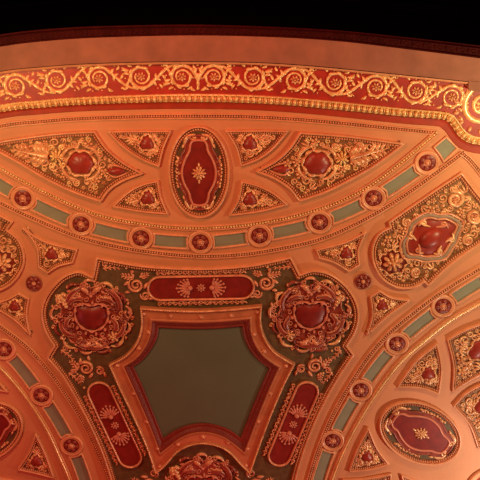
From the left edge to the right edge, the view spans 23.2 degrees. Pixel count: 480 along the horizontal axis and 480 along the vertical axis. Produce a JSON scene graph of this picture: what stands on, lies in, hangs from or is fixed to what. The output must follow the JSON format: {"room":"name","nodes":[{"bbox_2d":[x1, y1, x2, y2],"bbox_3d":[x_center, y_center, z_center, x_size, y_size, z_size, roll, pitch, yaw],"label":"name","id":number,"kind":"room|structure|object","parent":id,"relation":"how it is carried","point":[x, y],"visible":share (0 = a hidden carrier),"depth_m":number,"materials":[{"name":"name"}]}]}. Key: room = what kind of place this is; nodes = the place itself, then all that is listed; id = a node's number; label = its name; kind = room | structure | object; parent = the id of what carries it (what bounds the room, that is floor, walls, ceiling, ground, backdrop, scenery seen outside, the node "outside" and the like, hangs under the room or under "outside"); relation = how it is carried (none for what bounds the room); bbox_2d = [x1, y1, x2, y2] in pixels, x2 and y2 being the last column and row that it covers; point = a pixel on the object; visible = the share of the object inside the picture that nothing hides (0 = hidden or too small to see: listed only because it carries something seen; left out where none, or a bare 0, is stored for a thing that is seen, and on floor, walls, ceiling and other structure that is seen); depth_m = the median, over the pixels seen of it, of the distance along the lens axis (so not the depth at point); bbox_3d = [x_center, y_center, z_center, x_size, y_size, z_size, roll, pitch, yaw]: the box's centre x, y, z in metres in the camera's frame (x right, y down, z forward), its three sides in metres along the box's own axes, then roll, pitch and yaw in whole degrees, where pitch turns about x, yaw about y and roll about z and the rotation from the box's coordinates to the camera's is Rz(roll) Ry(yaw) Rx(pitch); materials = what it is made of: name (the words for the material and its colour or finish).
{"room":"theater auditorium","nodes":[
{"label":"theater auditorium","id":0,"kind":"room"},
{"bbox_2d":[0,93,479,479],"bbox_3d":[0.219,3.400,23.297,19.749,0.113,14.206,0,-70,0],"label":"ceiling","id":1,"kind":"structure","parent":0,"point":[466,462],"depth_m":22.12,"materials":[{"name":"paint"}]},
{"bbox_2d":[0,338,15,359],"bbox_3d":[-4.593,2.134,22.739,0.474,0.072,0.474,-5,-70,2],"label":"rosette","id":2,"kind":"object","parent":1,"relation":"attached to","point":[7,347],"visible":1,"depth_m":22.73,"materials":[{"name":"ceramic"}]},
{"bbox_2d":[0,176,16,198],"bbox_3d":[-4.534,-1.079,21.586,0.817,0.040,0.299,33,-73,-11],"label":"panel","id":3,"kind":"object","parent":1,"relation":"attached to","point":[6,187],"visible":1,"depth_m":21.63,"materials":[{"name":"paint"}]},
{"bbox_2d":[0,401,22,456],"bbox_3d":[-5.139,3.858,23.348,1.803,0.106,1.332,-30,-73,10],"label":"oval panel","id":4,"kind":"object","parent":1,"relation":"attached to","point":[11,421],"visible":1,"depth_m":23.32,"materials":[{"name":"paint"}]},
{"bbox_2d":[0,214,24,290],"bbox_3d":[-5.201,-0.089,21.856,2.655,0.210,1.683,40,-75,-13],"label":"panel","id":5,"kind":"object","parent":1,"relation":"attached to","point":[12,253],"visible":1,"depth_m":22.06,"materials":[{"name":"painted plaster"},{"name":"gilding"}]},
{"bbox_2d":[0,254,11,271],"bbox_3d":[-4.506,0.456,22.044,0.385,0.192,0.385,0,-70,0],"label":"flower","id":6,"kind":"object","parent":5,"relation":"on","point":[5,259],"depth_m":22.09,"materials":[{"name":"gold metal"}]},
{"bbox_2d":[0,292,31,335],"bbox_3d":[-4.271,1.324,22.434,1.084,0.090,0.647,38,-74,-13],"label":"panel","id":7,"kind":"object","parent":1,"relation":"attached to","point":[15,306],"visible":1,"depth_m":22.44,"materials":[{"name":"gold metal"}]},
{"bbox_2d":[10,186,35,209],"bbox_3d":[-4.028,-0.767,21.683,0.474,0.072,0.474,0,-70,0],"label":"rosette","id":8,"kind":"object","parent":1,"relation":"attached to","point":[21,197],"visible":1,"depth_m":21.68,"materials":[{"name":"paint"}]},
{"bbox_2d":[5,352,41,390],"bbox_3d":[-4.240,2.585,22.920,0.305,0.040,0.822,-32,-73,11],"label":"panel","id":9,"kind":"object","parent":1,"relation":"attached to","point":[19,366],"visible":1,"depth_m":22.93,"materials":[{"name":"paint"}]},
{"bbox_2d":[26,275,41,290],"bbox_3d":[-3.926,0.832,22.265,0.316,0.072,0.316,-11,-70,4],"label":"rosette","id":10,"kind":"object","parent":1,"relation":"attached to","point":[33,283],"visible":1,"depth_m":22.26,"materials":[{"name":"red paint"}]},
{"bbox_2d":[17,433,54,478],"bbox_3d":[-4.018,4.328,23.527,0.781,0.090,0.922,14,-71,-5],"label":"panel","id":11,"kind":"object","parent":1,"relation":"attached to","point":[36,461],"visible":1,"depth_m":23.57,"materials":[{"name":"gold metal"}]},
{"bbox_2d":[0,364,71,479],"bbox_3d":[-4.138,4.121,23.479,0.914,0.040,6.216,-23,-72,8],"label":"trim","id":12,"kind":"structure","parent":1,"relation":"attached to","point":[1,366],"depth_m":23.25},
{"bbox_2d":[29,384,52,405],"bbox_3d":[-3.922,3.074,23.081,0.474,0.072,0.474,-27,-72,9],"label":"rosette","id":13,"kind":"object","parent":1,"relation":"attached to","point":[40,395],"visible":1,"depth_m":23.08,"materials":[{"name":"ceramic"}]},
{"bbox_2d":[22,226,77,273],"bbox_3d":[-3.689,0.258,22.046,1.138,0.090,0.710,25,-72,-9],"label":"panel","id":14,"kind":"object","parent":1,"relation":"attached to","point":[50,255],"visible":1,"depth_m":22.05,"materials":[{"name":"gold metal"}]},
{"bbox_2d":[29,197,73,226],"bbox_3d":[-3.508,-0.515,21.792,0.800,0.040,0.304,25,-72,-9],"label":"panel","id":15,"kind":"object","parent":1,"relation":"attached to","point":[49,211],"visible":1,"depth_m":21.80,"materials":[{"name":"paint"}]},
{"bbox_2d":[0,323,109,479],"bbox_3d":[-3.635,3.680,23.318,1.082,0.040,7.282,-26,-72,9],"label":"trim","id":16,"kind":"structure","parent":1,"relation":"attached to","point":[4,327],"depth_m":23.04,"materials":[{"name":"paint"}]},
{"bbox_2d":[41,400,73,438],"bbox_3d":[-3.634,3.595,23.287,0.304,0.040,0.892,-24,-72,8],"label":"panel","id":17,"kind":"object","parent":1,"relation":"attached to","point":[53,413],"visible":1,"depth_m":23.29,"materials":[{"name":"paint"}]},
{"bbox_2d":[60,436,82,455],"bbox_3d":[-3.385,4.140,23.469,0.474,0.072,0.474,37,-74,-12],"label":"rosette","id":18,"kind":"object","parent":1,"relation":"attached to","point":[69,445],"visible":1,"depth_m":23.46,"materials":[{"name":"paint"}]},
{"bbox_2d":[0,130,143,202],"bbox_3d":[-3.152,-1.559,21.355,2.781,0.146,1.280,28,-72,-10],"label":"panel","id":19,"kind":"object","parent":1,"relation":"attached to","point":[79,163],"visible":1,"depth_m":21.42,"materials":[{"name":"painted plaster"},{"name":"gilding"}]},
{"bbox_2d":[68,452,91,479],"bbox_3d":[-3.198,4.724,23.698,0.303,0.040,0.925,-14,-71,5],"label":"panel","id":20,"kind":"object","parent":1,"relation":"attached to","point":[78,462],"visible":1,"depth_m":23.66,"materials":[{"name":"green paint"}]},
{"bbox_2d":[68,212,93,235],"bbox_3d":[-2.975,-0.287,21.858,0.474,0.072,0.474,-20,-71,7],"label":"rosette","id":21,"kind":"object","parent":1,"relation":"attached to","point":[80,223],"visible":1,"depth_m":21.86,"materials":[{"name":"paint"}]},
{"bbox_2d":[89,221,130,243],"bbox_3d":[-2.424,-0.142,21.927,0.789,0.040,0.304,13,-71,-5],"label":"panel","id":22,"kind":"object","parent":1,"relation":"attached to","point":[101,230],"visible":1,"depth_m":21.93,"materials":[{"name":"paint"}]},
{"bbox_2d":[107,130,171,166],"bbox_3d":[-1.826,-1.658,21.348,1.181,0.090,0.703,0,-70,0],"label":"panel","id":23,"kind":"object","parent":1,"relation":"attached to","point":[148,146],"visible":1,"depth_m":21.31,"materials":[{"name":"gold metal"}]},
{"bbox_2d":[112,180,168,214],"bbox_3d":[-1.854,-0.782,21.667,1.057,0.090,0.672,0,-70,0],"label":"panel","id":24,"kind":"object","parent":1,"relation":"attached to","point":[146,197],"visible":1,"depth_m":21.69,"materials":[{"name":"gold metal"}]},
{"bbox_2d":[128,226,153,249],"bbox_3d":[-1.860,-0.025,21.953,0.474,0.072,0.474,-41,-75,13],"label":"rosette","id":25,"kind":"object","parent":1,"relation":"attached to","point":[140,238],"visible":1,"depth_m":21.95,"materials":[{"name":"paint"}]},
{"bbox_2d":[151,232,189,249],"bbox_3d":[-1.303,0.026,21.988,0.733,0.040,0.303,4,-70,-1],"label":"panel","id":26,"kind":"object","parent":1,"relation":"attached to","point":[160,240],"visible":1,"depth_m":22.00,"materials":[{"name":"green paint"}]},
{"bbox_2d":[168,125,229,218],"bbox_3d":[-0.755,-1.234,21.494,1.194,0.106,1.813,0,-70,0],"label":"oval panel","id":27,"kind":"object","parent":1,"relation":"attached to","point":[198,165],"visible":1,"depth_m":21.51,"materials":[{"name":"paint"}]},
{"bbox_2d":[192,163,205,183],"bbox_3d":[-0.755,-1.212,21.488,0.275,0.078,0.310,40,-75,-13],"label":"flower","id":28,"kind":"object","parent":27,"relation":"on","point":[198,169],"depth_m":21.50,"materials":[{"name":"gold metal"}]},
{"bbox_2d":[41,256,358,479],"bbox_3d":[-0.759,3.520,23.215,6.141,0.124,6.825,0,-70,0],"label":"panel","id":29,"kind":"object","parent":1,"relation":"attached to","point":[212,380],"visible":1,"depth_m":22.90,"materials":[{"name":"paint"}]},
{"bbox_2d":[69,355,106,382],"bbox_3d":[-3.001,2.538,22.890,0.623,0.053,0.659,-24,-72,8],"label":"scroll","id":30,"kind":"object","parent":29,"relation":"attached to","point":[85,363],"visible":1,"depth_m":22.88},
{"bbox_2d":[49,278,134,354],"bbox_3d":[-2.856,1.505,22.479,1.606,0.118,1.607,-34,-74,11],"label":"cartouche","id":31,"kind":"object","parent":29,"relation":"attached to","point":[93,318],"visible":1,"depth_m":22.48,"materials":[{"name":"ceramic"}]},
{"bbox_2d":[83,381,145,467],"bbox_3d":[-2.494,3.705,23.297,0.742,0.086,2.049,-20,-71,7],"label":"tablet","id":32,"kind":"object","parent":29,"relation":"attached to","point":[106,407],"visible":1,"depth_m":23.30,"materials":[{"name":"painted plaster"},{"name":"gilding"}]},
{"bbox_2d":[120,270,152,299],"bbox_3d":[-1.955,0.870,22.282,0.659,0.053,0.623,0,-70,0],"label":"scroll","id":33,"kind":"object","parent":29,"relation":"attached to","point":[129,277],"visible":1,"depth_m":22.27},
{"bbox_2d":[147,270,254,305],"bbox_3d":[-0.744,0.923,22.284,2.068,0.086,0.757,-1,-70,0],"label":"tablet","id":34,"kind":"object","parent":29,"relation":"attached to","point":[194,288],"visible":1,"depth_m":22.30,"materials":[{"name":"painted plaster"},{"name":"gilding"}]},
{"bbox_2d":[165,452,240,479],"bbox_3d":[-0.759,5.051,23.770,1.606,0.118,1.607,-34,-74,11],"label":"cartouche","id":35,"kind":"object","parent":29,"relation":"attached to","point":[195,468],"visible":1,"depth_m":23.62,"materials":[{"name":"paint"}]},
{"bbox_2d":[249,268,280,297],"bbox_3d":[0.468,0.831,22.268,0.659,0.053,0.623,0,-70,0],"label":"scroll","id":36,"kind":"object","parent":29,"relation":"attached to","point":[272,275],"visible":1,"depth_m":22.25},
{"bbox_2d":[262,381,323,466],"bbox_3d":[1.059,3.684,23.289,0.725,0.086,2.010,19,-71,-7],"label":"tablet","id":37,"kind":"object","parent":29,"relation":"attached to","point":[304,397],"visible":1,"depth_m":23.29,"materials":[{"name":"painted plaster"},{"name":"gilding"}]},
{"bbox_2d":[268,276,352,352],"bbox_3d":[1.351,1.465,22.465,1.606,0.118,1.607,-34,-74,11],"label":"cartouche","id":38,"kind":"object","parent":29,"relation":"attached to","point":[311,316],"visible":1,"depth_m":22.47,"materials":[{"name":"ceramic"}]},
{"bbox_2d":[294,353,331,382],"bbox_3d":[1.453,2.497,22.875,0.623,0.053,0.659,24,-72,-8],"label":"scroll","id":39,"kind":"object","parent":29,"relation":"attached to","point":[312,362],"visible":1,"depth_m":22.86},
{"bbox_2d":[188,231,212,253],"bbox_3d":[-0.743,0.050,21.980,0.474,0.072,0.474,25,-72,-9],"label":"rosette","id":40,"kind":"object","parent":1,"relation":"attached to","point":[199,242],"visible":1,"depth_m":21.97,"materials":[{"name":"paint"}]},
{"bbox_2d":[0,113,436,134],"bbox_3d":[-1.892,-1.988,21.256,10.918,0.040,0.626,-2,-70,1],"label":"trim","id":41,"kind":"structure","parent":1,"relation":"attached to","point":[155,113],"depth_m":21.18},
{"bbox_2d":[0,131,437,230],"bbox_3d":[-0.942,-1.084,21.584,9.086,0.040,1.945,0,-70,0],"label":"trim","id":42,"kind":"structure","parent":1,"relation":"attached to","point":[428,136],"depth_m":21.77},
{"bbox_2d":[211,230,249,248],"bbox_3d":[-0.189,0.000,21.979,0.728,0.040,0.302,-7,-70,2],"label":"panel","id":43,"kind":"object","parent":1,"relation":"attached to","point":[239,238],"visible":1,"depth_m":21.99,"materials":[{"name":"paint"}]},
{"bbox_2d":[0,151,463,258],"bbox_3d":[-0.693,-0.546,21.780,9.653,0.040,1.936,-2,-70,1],"label":"trim","id":44,"kind":"structure","parent":1,"relation":"attached to","point":[458,153],"depth_m":21.96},
{"bbox_2d":[0,93,479,144],"bbox_3d":[0.204,-2.043,21.184,16.593,0.136,1.313,0,-70,0],"label":"trim","id":45,"kind":"structure","parent":1,"relation":"attached to","point":[459,130],"depth_m":21.02,"materials":[{"name":"gold metal"}]},
{"bbox_2d":[0,102,479,153],"bbox_3d":[0.190,-1.891,21.292,16.545,0.038,1.259,0,-70,0],"label":"trim","id":46,"kind":"structure","parent":1,"relation":"attached to","point":[473,148],"depth_m":21.13,"materials":[{"name":"paint"}]},
{"bbox_2d":[225,129,288,166],"bbox_3d":[0.308,-1.667,21.345,1.163,0.090,0.702,0,-70,0],"label":"panel","id":47,"kind":"object","parent":1,"relation":"attached to","point":[251,145],"visible":1,"depth_m":21.30,"materials":[{"name":"gold metal"}]},
{"bbox_2d":[228,180,287,215],"bbox_3d":[0.337,-0.765,21.674,1.115,0.090,0.689,0,-70,0],"label":"panel","id":48,"kind":"object","parent":1,"relation":"attached to","point":[252,197],"visible":1,"depth_m":21.69,"materials":[{"name":"gold metal"}]},
{"bbox_2d":[247,224,271,247],"bbox_3d":[0.366,-0.072,21.936,0.474,0.072,0.474,5,-70,-2],"label":"rosette","id":49,"kind":"object","parent":1,"relation":"attached to","point":[259,236],"visible":1,"depth_m":21.93,"materials":[{"name":"ceramic"}]},
{"bbox_2d":[269,218,311,240],"bbox_3d":[0.934,-0.188,21.911,0.787,0.040,0.302,-12,-70,4],"label":"panel","id":50,"kind":"object","parent":1,"relation":"attached to","point":[295,228],"visible":1,"depth_m":21.92,"materials":[{"name":"green paint"}]},
{"bbox_2d":[307,210,331,233],"bbox_3d":[1.486,-0.324,21.844,0.474,0.072,0.474,-15,-71,5],"label":"rosette","id":51,"kind":"object","parent":1,"relation":"attached to","point":[318,222],"visible":1,"depth_m":21.84,"materials":[{"name":"ceramic"}]},
{"bbox_2d":[312,448,335,479],"bbox_3d":[1.666,4.633,23.665,0.302,0.040,0.943,14,-71,-5],"label":"panel","id":52,"kind":"object","parent":1,"relation":"attached to","point":[325,458],"visible":1,"depth_m":23.64,"materials":[{"name":"paint"}]},
{"bbox_2d":[255,131,404,201],"bbox_3d":[1.613,-1.546,21.359,2.637,0.146,1.284,-29,-73,10],"label":"panel","id":53,"kind":"object","parent":1,"relation":"attached to","point":[315,164],"visible":1,"depth_m":21.42,"materials":[{"name":"painted plaster"},{"name":"gilding"}]},
{"bbox_2d":[321,430,343,450],"bbox_3d":[1.855,4.033,23.430,0.474,0.072,0.474,9,-70,-3],"label":"rosette","id":54,"kind":"object","parent":1,"relation":"attached to","point":[334,440],"visible":1,"depth_m":23.43,"materials":[{"name":"paint"}]},
{"bbox_2d":[315,230,366,271],"bbox_3d":[2.012,0.298,22.060,1.029,0.090,0.679,-20,-71,7],"label":"panel","id":55,"kind":"object","parent":1,"relation":"attached to","point":[345,254],"visible":1,"depth_m":22.04,"materials":[{"name":"gold metal"}]},
{"bbox_2d":[330,395,361,433],"bbox_3d":[2.103,3.474,23.244,0.304,0.040,0.852,24,-72,-8],"label":"panel","id":56,"kind":"object","parent":1,"relation":"attached to","point":[348,409],"visible":1,"depth_m":23.25,"materials":[{"name":"paint"}]},
{"bbox_2d":[327,196,366,225],"bbox_3d":[1.991,-0.532,21.785,0.721,0.040,0.304,-24,-72,8],"label":"panel","id":57,"kind":"object","parent":1,"relation":"attached to","point":[351,209],"visible":1,"depth_m":21.79,"materials":[{"name":"green paint"}]},
{"bbox_2d":[349,379,371,400],"bbox_3d":[2.377,2.971,23.043,0.474,0.072,0.474,31,-73,-11],"label":"rosette","id":58,"kind":"object","parent":1,"relation":"attached to","point":[361,390],"visible":1,"depth_m":23.04,"materials":[{"name":"paint"}]},
{"bbox_2d":[355,273,370,288],"bbox_3d":[2.343,0.793,22.251,0.316,0.072,0.316,-11,-70,4],"label":"rosette","id":59,"kind":"object","parent":1,"relation":"attached to","point":[362,281],"visible":1,"depth_m":22.24,"materials":[{"name":"red paint"}]},
{"bbox_2d":[342,472,391,479],"bbox_3d":[2.540,5.317,23.887,1.071,0.090,1.263,0,-70,0],"label":"panel","id":60,"kind":"object","parent":1,"relation":"attached to","point":[387,476],"visible":1,"depth_m":23.71,"materials":[{"name":"paint"}]},
{"bbox_2d":[348,427,389,471],"bbox_3d":[2.432,4.315,23.523,0.816,0.090,0.964,-27,-72,10],"label":"panel","id":61,"kind":"object","parent":1,"relation":"attached to","point":[366,457],"visible":1,"depth_m":23.54,"materials":[{"name":"gold metal"}]},
{"bbox_2d":[361,186,385,209],"bbox_3d":[2.478,-0.767,21.683,0.474,0.072,0.474,-35,-74,12],"label":"rosette","id":62,"kind":"object","parent":1,"relation":"attached to","point":[374,198],"visible":1,"depth_m":21.68,"materials":[{"name":"ceramic"}]},
{"bbox_2d":[360,347,395,385],"bbox_3d":[2.696,2.478,22.881,0.305,0.040,0.826,32,-73,-11],"label":"panel","id":63,"kind":"object","parent":1,"relation":"attached to","point":[381,361],"visible":1,"depth_m":22.89,"materials":[{"name":"paint"}]},
{"bbox_2d":[366,289,410,335],"bbox_3d":[2.659,1.315,22.431,1.129,0.090,0.617,-42,-75,14],"label":"panel","id":64,"kind":"object","parent":1,"relation":"attached to","point":[383,305],"visible":1,"depth_m":22.42,"materials":[{"name":"gold metal"}]},
{"bbox_2d":[306,266,479,479],"bbox_3d":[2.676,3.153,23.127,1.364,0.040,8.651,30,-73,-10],"label":"trim","id":65,"kind":"structure","parent":1,"relation":"attached to","point":[473,270],"depth_m":22.72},
{"bbox_2d":[385,332,408,354],"bbox_3d":[3.050,2.023,22.698,0.474,0.072,0.474,-33,-73,11],"label":"rosette","id":66,"kind":"object","parent":1,"relation":"attached to","point":[397,343],"visible":1,"depth_m":22.70,"materials":[{"name":"ceramic"}]},
{"bbox_2d":[379,163,422,198],"bbox_3d":[2.962,-1.082,21.585,0.799,0.040,0.301,-34,-74,12],"label":"panel","id":67,"kind":"object","parent":1,"relation":"attached to","point":[408,175],"visible":1,"depth_m":21.59,"materials":[{"name":"green paint"}]},
{"bbox_2d":[330,301,479,479],"bbox_3d":[2.942,3.607,23.292,1.159,0.040,7.615,29,-73,-10],"label":"trim","id":68,"kind":"structure","parent":1,"relation":"attached to","point":[451,317],"depth_m":22.94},
{"bbox_2d":[396,342,441,393],"bbox_3d":[3.518,2.525,22.871,0.889,0.090,1.125,0,-70,0],"label":"panel","id":69,"kind":"object","parent":1,"relation":"attached to","point":[425,373],"visible":1,"depth_m":22.90,"materials":[{"name":"gold metal"}]},
{"bbox_2d":[399,307,438,340],"bbox_3d":[3.456,1.633,22.573,0.794,0.040,0.303,-41,-75,13],"label":"panel","id":70,"kind":"object","parent":1,"relation":"attached to","point":[426,318],"visible":1,"depth_m":22.58,"materials":[{"name":"green paint"}]},
{"bbox_2d":[379,400,461,465],"bbox_3d":[3.600,3.868,23.352,1.841,0.106,1.351,30,-73,-10],"label":"oval panel","id":71,"kind":"object","parent":1,"relation":"attached to","point":[418,432],"visible":1,"depth_m":23.37,"materials":[{"name":"paint"}]},
{"bbox_2d":[413,428,428,438],"bbox_3d":[3.616,3.883,23.342,0.310,0.078,0.275,-9,-70,3],"label":"flower","id":72,"kind":"object","parent":71,"relation":"on","point":[418,433],"depth_m":23.36,"materials":[{"name":"gold metal"}]},
{"bbox_2d":[371,171,479,288],"bbox_3d":[3.659,-0.074,21.861,2.640,0.210,1.537,-38,-74,13],"label":"panel","id":73,"kind":"object","parent":1,"relation":"attached to","point":[419,243],"visible":1,"depth_m":21.93,"materials":[{"name":"painted plaster"},{"name":"gilding"}]},
{"bbox_2d":[383,253,402,271],"bbox_3d":[2.897,0.456,22.044,0.385,0.192,0.385,0,-70,0],"label":"flower","id":74,"kind":"object","parent":73,"relation":"on","point":[392,262],"depth_m":22.07,"materials":[{"name":"gold metal"}]},
{"bbox_2d":[414,150,439,174],"bbox_3d":[3.433,-1.411,21.448,0.474,0.072,0.474,30,-73,-10],"label":"rosette","id":75,"kind":"object","parent":1,"relation":"attached to","point":[426,162],"visible":1,"depth_m":21.45,"materials":[{"name":"paint"}]},
{"bbox_2d":[431,295,454,317],"bbox_3d":[3.897,1.279,22.428,0.474,0.072,0.474,-11,-70,4],"label":"rosette","id":76,"kind":"object","parent":1,"relation":"attached to","point":[443,306],"visible":1,"depth_m":22.42,"materials":[{"name":"paint"}]},
{"bbox_2d":[433,136,458,162],"bbox_3d":[3.739,-1.660,21.375,0.374,0.040,0.384,42,-75,-14],"label":"panel","id":77,"kind":"object","parent":1,"relation":"attached to","point":[445,147],"visible":1,"depth_m":21.38,"materials":[{"name":"green paint"}]},
{"bbox_2d":[446,323,479,392],"bbox_3d":[4.510,2.258,22.770,1.294,0.098,1.162,-24,-72,8],"label":"panel","id":78,"kind":"object","parent":1,"relation":"attached to","point":[464,345],"visible":1,"depth_m":22.78,"materials":[{"name":"painted plaster"},{"name":"gilding"}]},
{"bbox_2d":[448,274,479,305],"bbox_3d":[4.354,0.954,22.326,0.739,0.040,0.300,-34,-73,11],"label":"panel","id":79,"kind":"object","parent":1,"relation":"attached to","point":[471,287],"visible":1,"depth_m":22.34,"materials":[{"name":"paint"}]},
{"bbox_2d":[452,384,479,449],"bbox_3d":[4.784,3.303,23.151,1.011,0.095,1.667,29,-73,-10],"label":"panel","id":80,"kind":"object","parent":1,"relation":"attached to","point":[467,404],"visible":1,"depth_m":23.18,"materials":[{"name":"painted plaster"},{"name":"gilding"}]},
{"bbox_2d":[0,0,479,44],"bbox_3d":[0.186,-3.864,22.154,16.097,3.084,0.965,0,-70,0],"label":"dark background","id":81,"kind":"structure","parent":0,"point":[276,13],"depth_m":21.92,"materials":[{"name":"black"}]},
{"bbox_2d":[0,71,55,100],"bbox_3d":[-3.860,-2.766,20.919,1.073,0.065,0.510,-7,-70,3],"label":"scroll","id":82,"kind":"object","parent":81,"relation":"attached to","point":[15,85],"visible":1,"depth_m":20.93},
{"bbox_2d":[37,66,89,93],"bbox_3d":[-3.111,-2.865,20.883,1.073,0.065,0.510,-5,-70,2],"label":"scroll","id":83,"kind":"object","parent":81,"relation":"attached to","point":[46,83],"visible":1,"depth_m":20.89},
{"bbox_2d":[77,65,138,91],"bbox_3d":[-2.358,-2.880,20.877,1.073,0.065,0.510,-2,-70,1],"label":"scroll","id":84,"kind":"object","parent":81,"relation":"attached to","point":[91,69],"visible":1,"depth_m":20.89},
{"bbox_2d":[121,64,179,90],"bbox_3d":[-1.606,-2.913,20.865,1.073,0.065,0.510,-1,-70,0],"label":"scroll","id":85,"kind":"object","parent":81,"relation":"attached to","point":[141,76],"visible":1,"depth_m":20.88},
{"bbox_2d":[161,64,208,90],"bbox_3d":[-0.979,-2.899,20.870,0.863,0.065,0.510,0,-70,0],"label":"scroll","id":86,"kind":"object","parent":81,"relation":"attached to","point":[171,73],"visible":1,"depth_m":20.87},
{"bbox_2d":[187,64,234,90],"bbox_3d":[-0.522,-2.900,20.870,0.863,0.065,0.510,0,-70,0],"label":"scroll","id":87,"kind":"object","parent":81,"relation":"attached to","point":[220,67],"visible":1,"depth_m":20.87},
{"bbox_2d":[0,62,468,83],"bbox_3d":[0.180,-2.706,20.911,16.279,0.120,0.978,0,-70,0],"label":"trim","id":88,"kind":"structure","parent":81,"relation":"attached to","point":[147,63],"depth_m":20.74,"materials":[{"name":"gold metal"}]},
{"bbox_2d":[0,36,479,81],"bbox_3d":[0.181,-2.952,20.846,16.275,0.150,1.411,0,-70,0],"label":"trim","id":89,"kind":"structure","parent":81,"relation":"attached to","point":[138,49],"depth_m":20.65,"materials":[{"name":"brown paint"}]},
{"bbox_2d":[0,64,479,135],"bbox_3d":[0.189,-2.393,21.109,16.460,0.038,1.679,0,-70,0],"label":"trim","id":90,"kind":"structure","parent":81,"relation":"attached to","point":[115,85],"depth_m":20.96,"materials":[{"name":"red paint"}]},
{"bbox_2d":[0,24,479,57],"bbox_3d":[0.218,-3.216,20.749,16.291,0.150,1.202,0,-70,0],"label":"trim","id":91,"kind":"structure","parent":81,"relation":"attached to","point":[38,35],"depth_m":20.57,"materials":[{"name":"red paint"}]},
{"bbox_2d":[215,64,272,91],"bbox_3d":[0.070,-2.899,20.870,1.073,0.065,0.510,2,-70,-1],"label":"scroll","id":92,"kind":"object","parent":81,"relation":"attached to","point":[252,77],"visible":1,"depth_m":20.88},
{"bbox_2d":[255,66,316,93],"bbox_3d":[0.821,-2.858,20.886,1.073,0.065,0.510,3,-70,-1],"label":"scroll","id":93,"kind":"object","parent":81,"relation":"attached to","point":[279,77],"visible":1,"depth_m":20.89},
{"bbox_2d":[298,67,354,96],"bbox_3d":[1.538,-2.822,20.898,1.073,0.065,0.510,5,-70,-2],"label":"scroll","id":94,"kind":"object","parent":81,"relation":"attached to","point":[334,82],"visible":1,"depth_m":20.91},
{"bbox_2d":[330,78,339,86],"bbox_3d":[1.698,-2.804,20.903,0.164,0.061,0.163,5,-70,-2],"label":"flower","id":95,"kind":"object","parent":94,"relation":"on","point":[334,82],"depth_m":20.91,"materials":[{"name":"gold metal"}]},
{"bbox_2d":[336,73,397,101],"bbox_3d":[2.275,-2.745,20.927,1.073,0.065,0.510,6,-70,-2],"label":"scroll","id":96,"kind":"object","parent":81,"relation":"attached to","point":[360,83],"visible":1,"depth_m":20.94},
{"bbox_2d":[381,75,435,105],"bbox_3d":[2.996,-2.683,20.949,1.073,0.065,0.510,7,-70,-3],"label":"scroll","id":97,"kind":"object","parent":81,"relation":"attached to","point":[412,102],"visible":1,"depth_m":20.96},
{"bbox_2d":[422,82,472,111],"bbox_3d":[3.649,-2.583,20.986,1.073,0.065,0.510,9,-70,-3],"label":"scroll","id":98,"kind":"object","parent":81,"relation":"attached to","point":[453,85],"visible":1,"depth_m":20.99},
{"bbox_2d":[453,84,479,133],"bbox_3d":[4.312,-2.323,21.071,1.045,0.081,0.868,27,-72,-9],"label":"volute","id":99,"kind":"object","parent":81,"relation":"attached to","point":[468,94],"visible":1,"depth_m":21.06,"materials":[{"name":"gold metal"}]},
{"bbox_2d":[454,86,479,133],"bbox_3d":[4.368,-2.411,21.098,1.015,0.045,1.015,0,-70,0],"label":"trim","id":100,"kind":"structure","parent":81,"relation":"attached to","point":[475,127],"depth_m":21.13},
{"bbox_2d":[467,81,479,91],"bbox_3d":[6.195,-2.522,20.990,4.315,0.150,0.170,7,-70,-2],"label":"trim","id":101,"kind":"structure","parent":81,"relation":"attached to","point":[472,86],"depth_m":20.83,"materials":[{"name":"brown paint"}]},
{"bbox_2d":[0,0,479,20],"bbox_3d":[0.000,-7.063,22.551,18.236,0.301,9.016,0,-70,0],"label":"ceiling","id":102,"kind":"structure","parent":0,"point":[466,9],"depth_m":23.48,"materials":[{"name":"black"}]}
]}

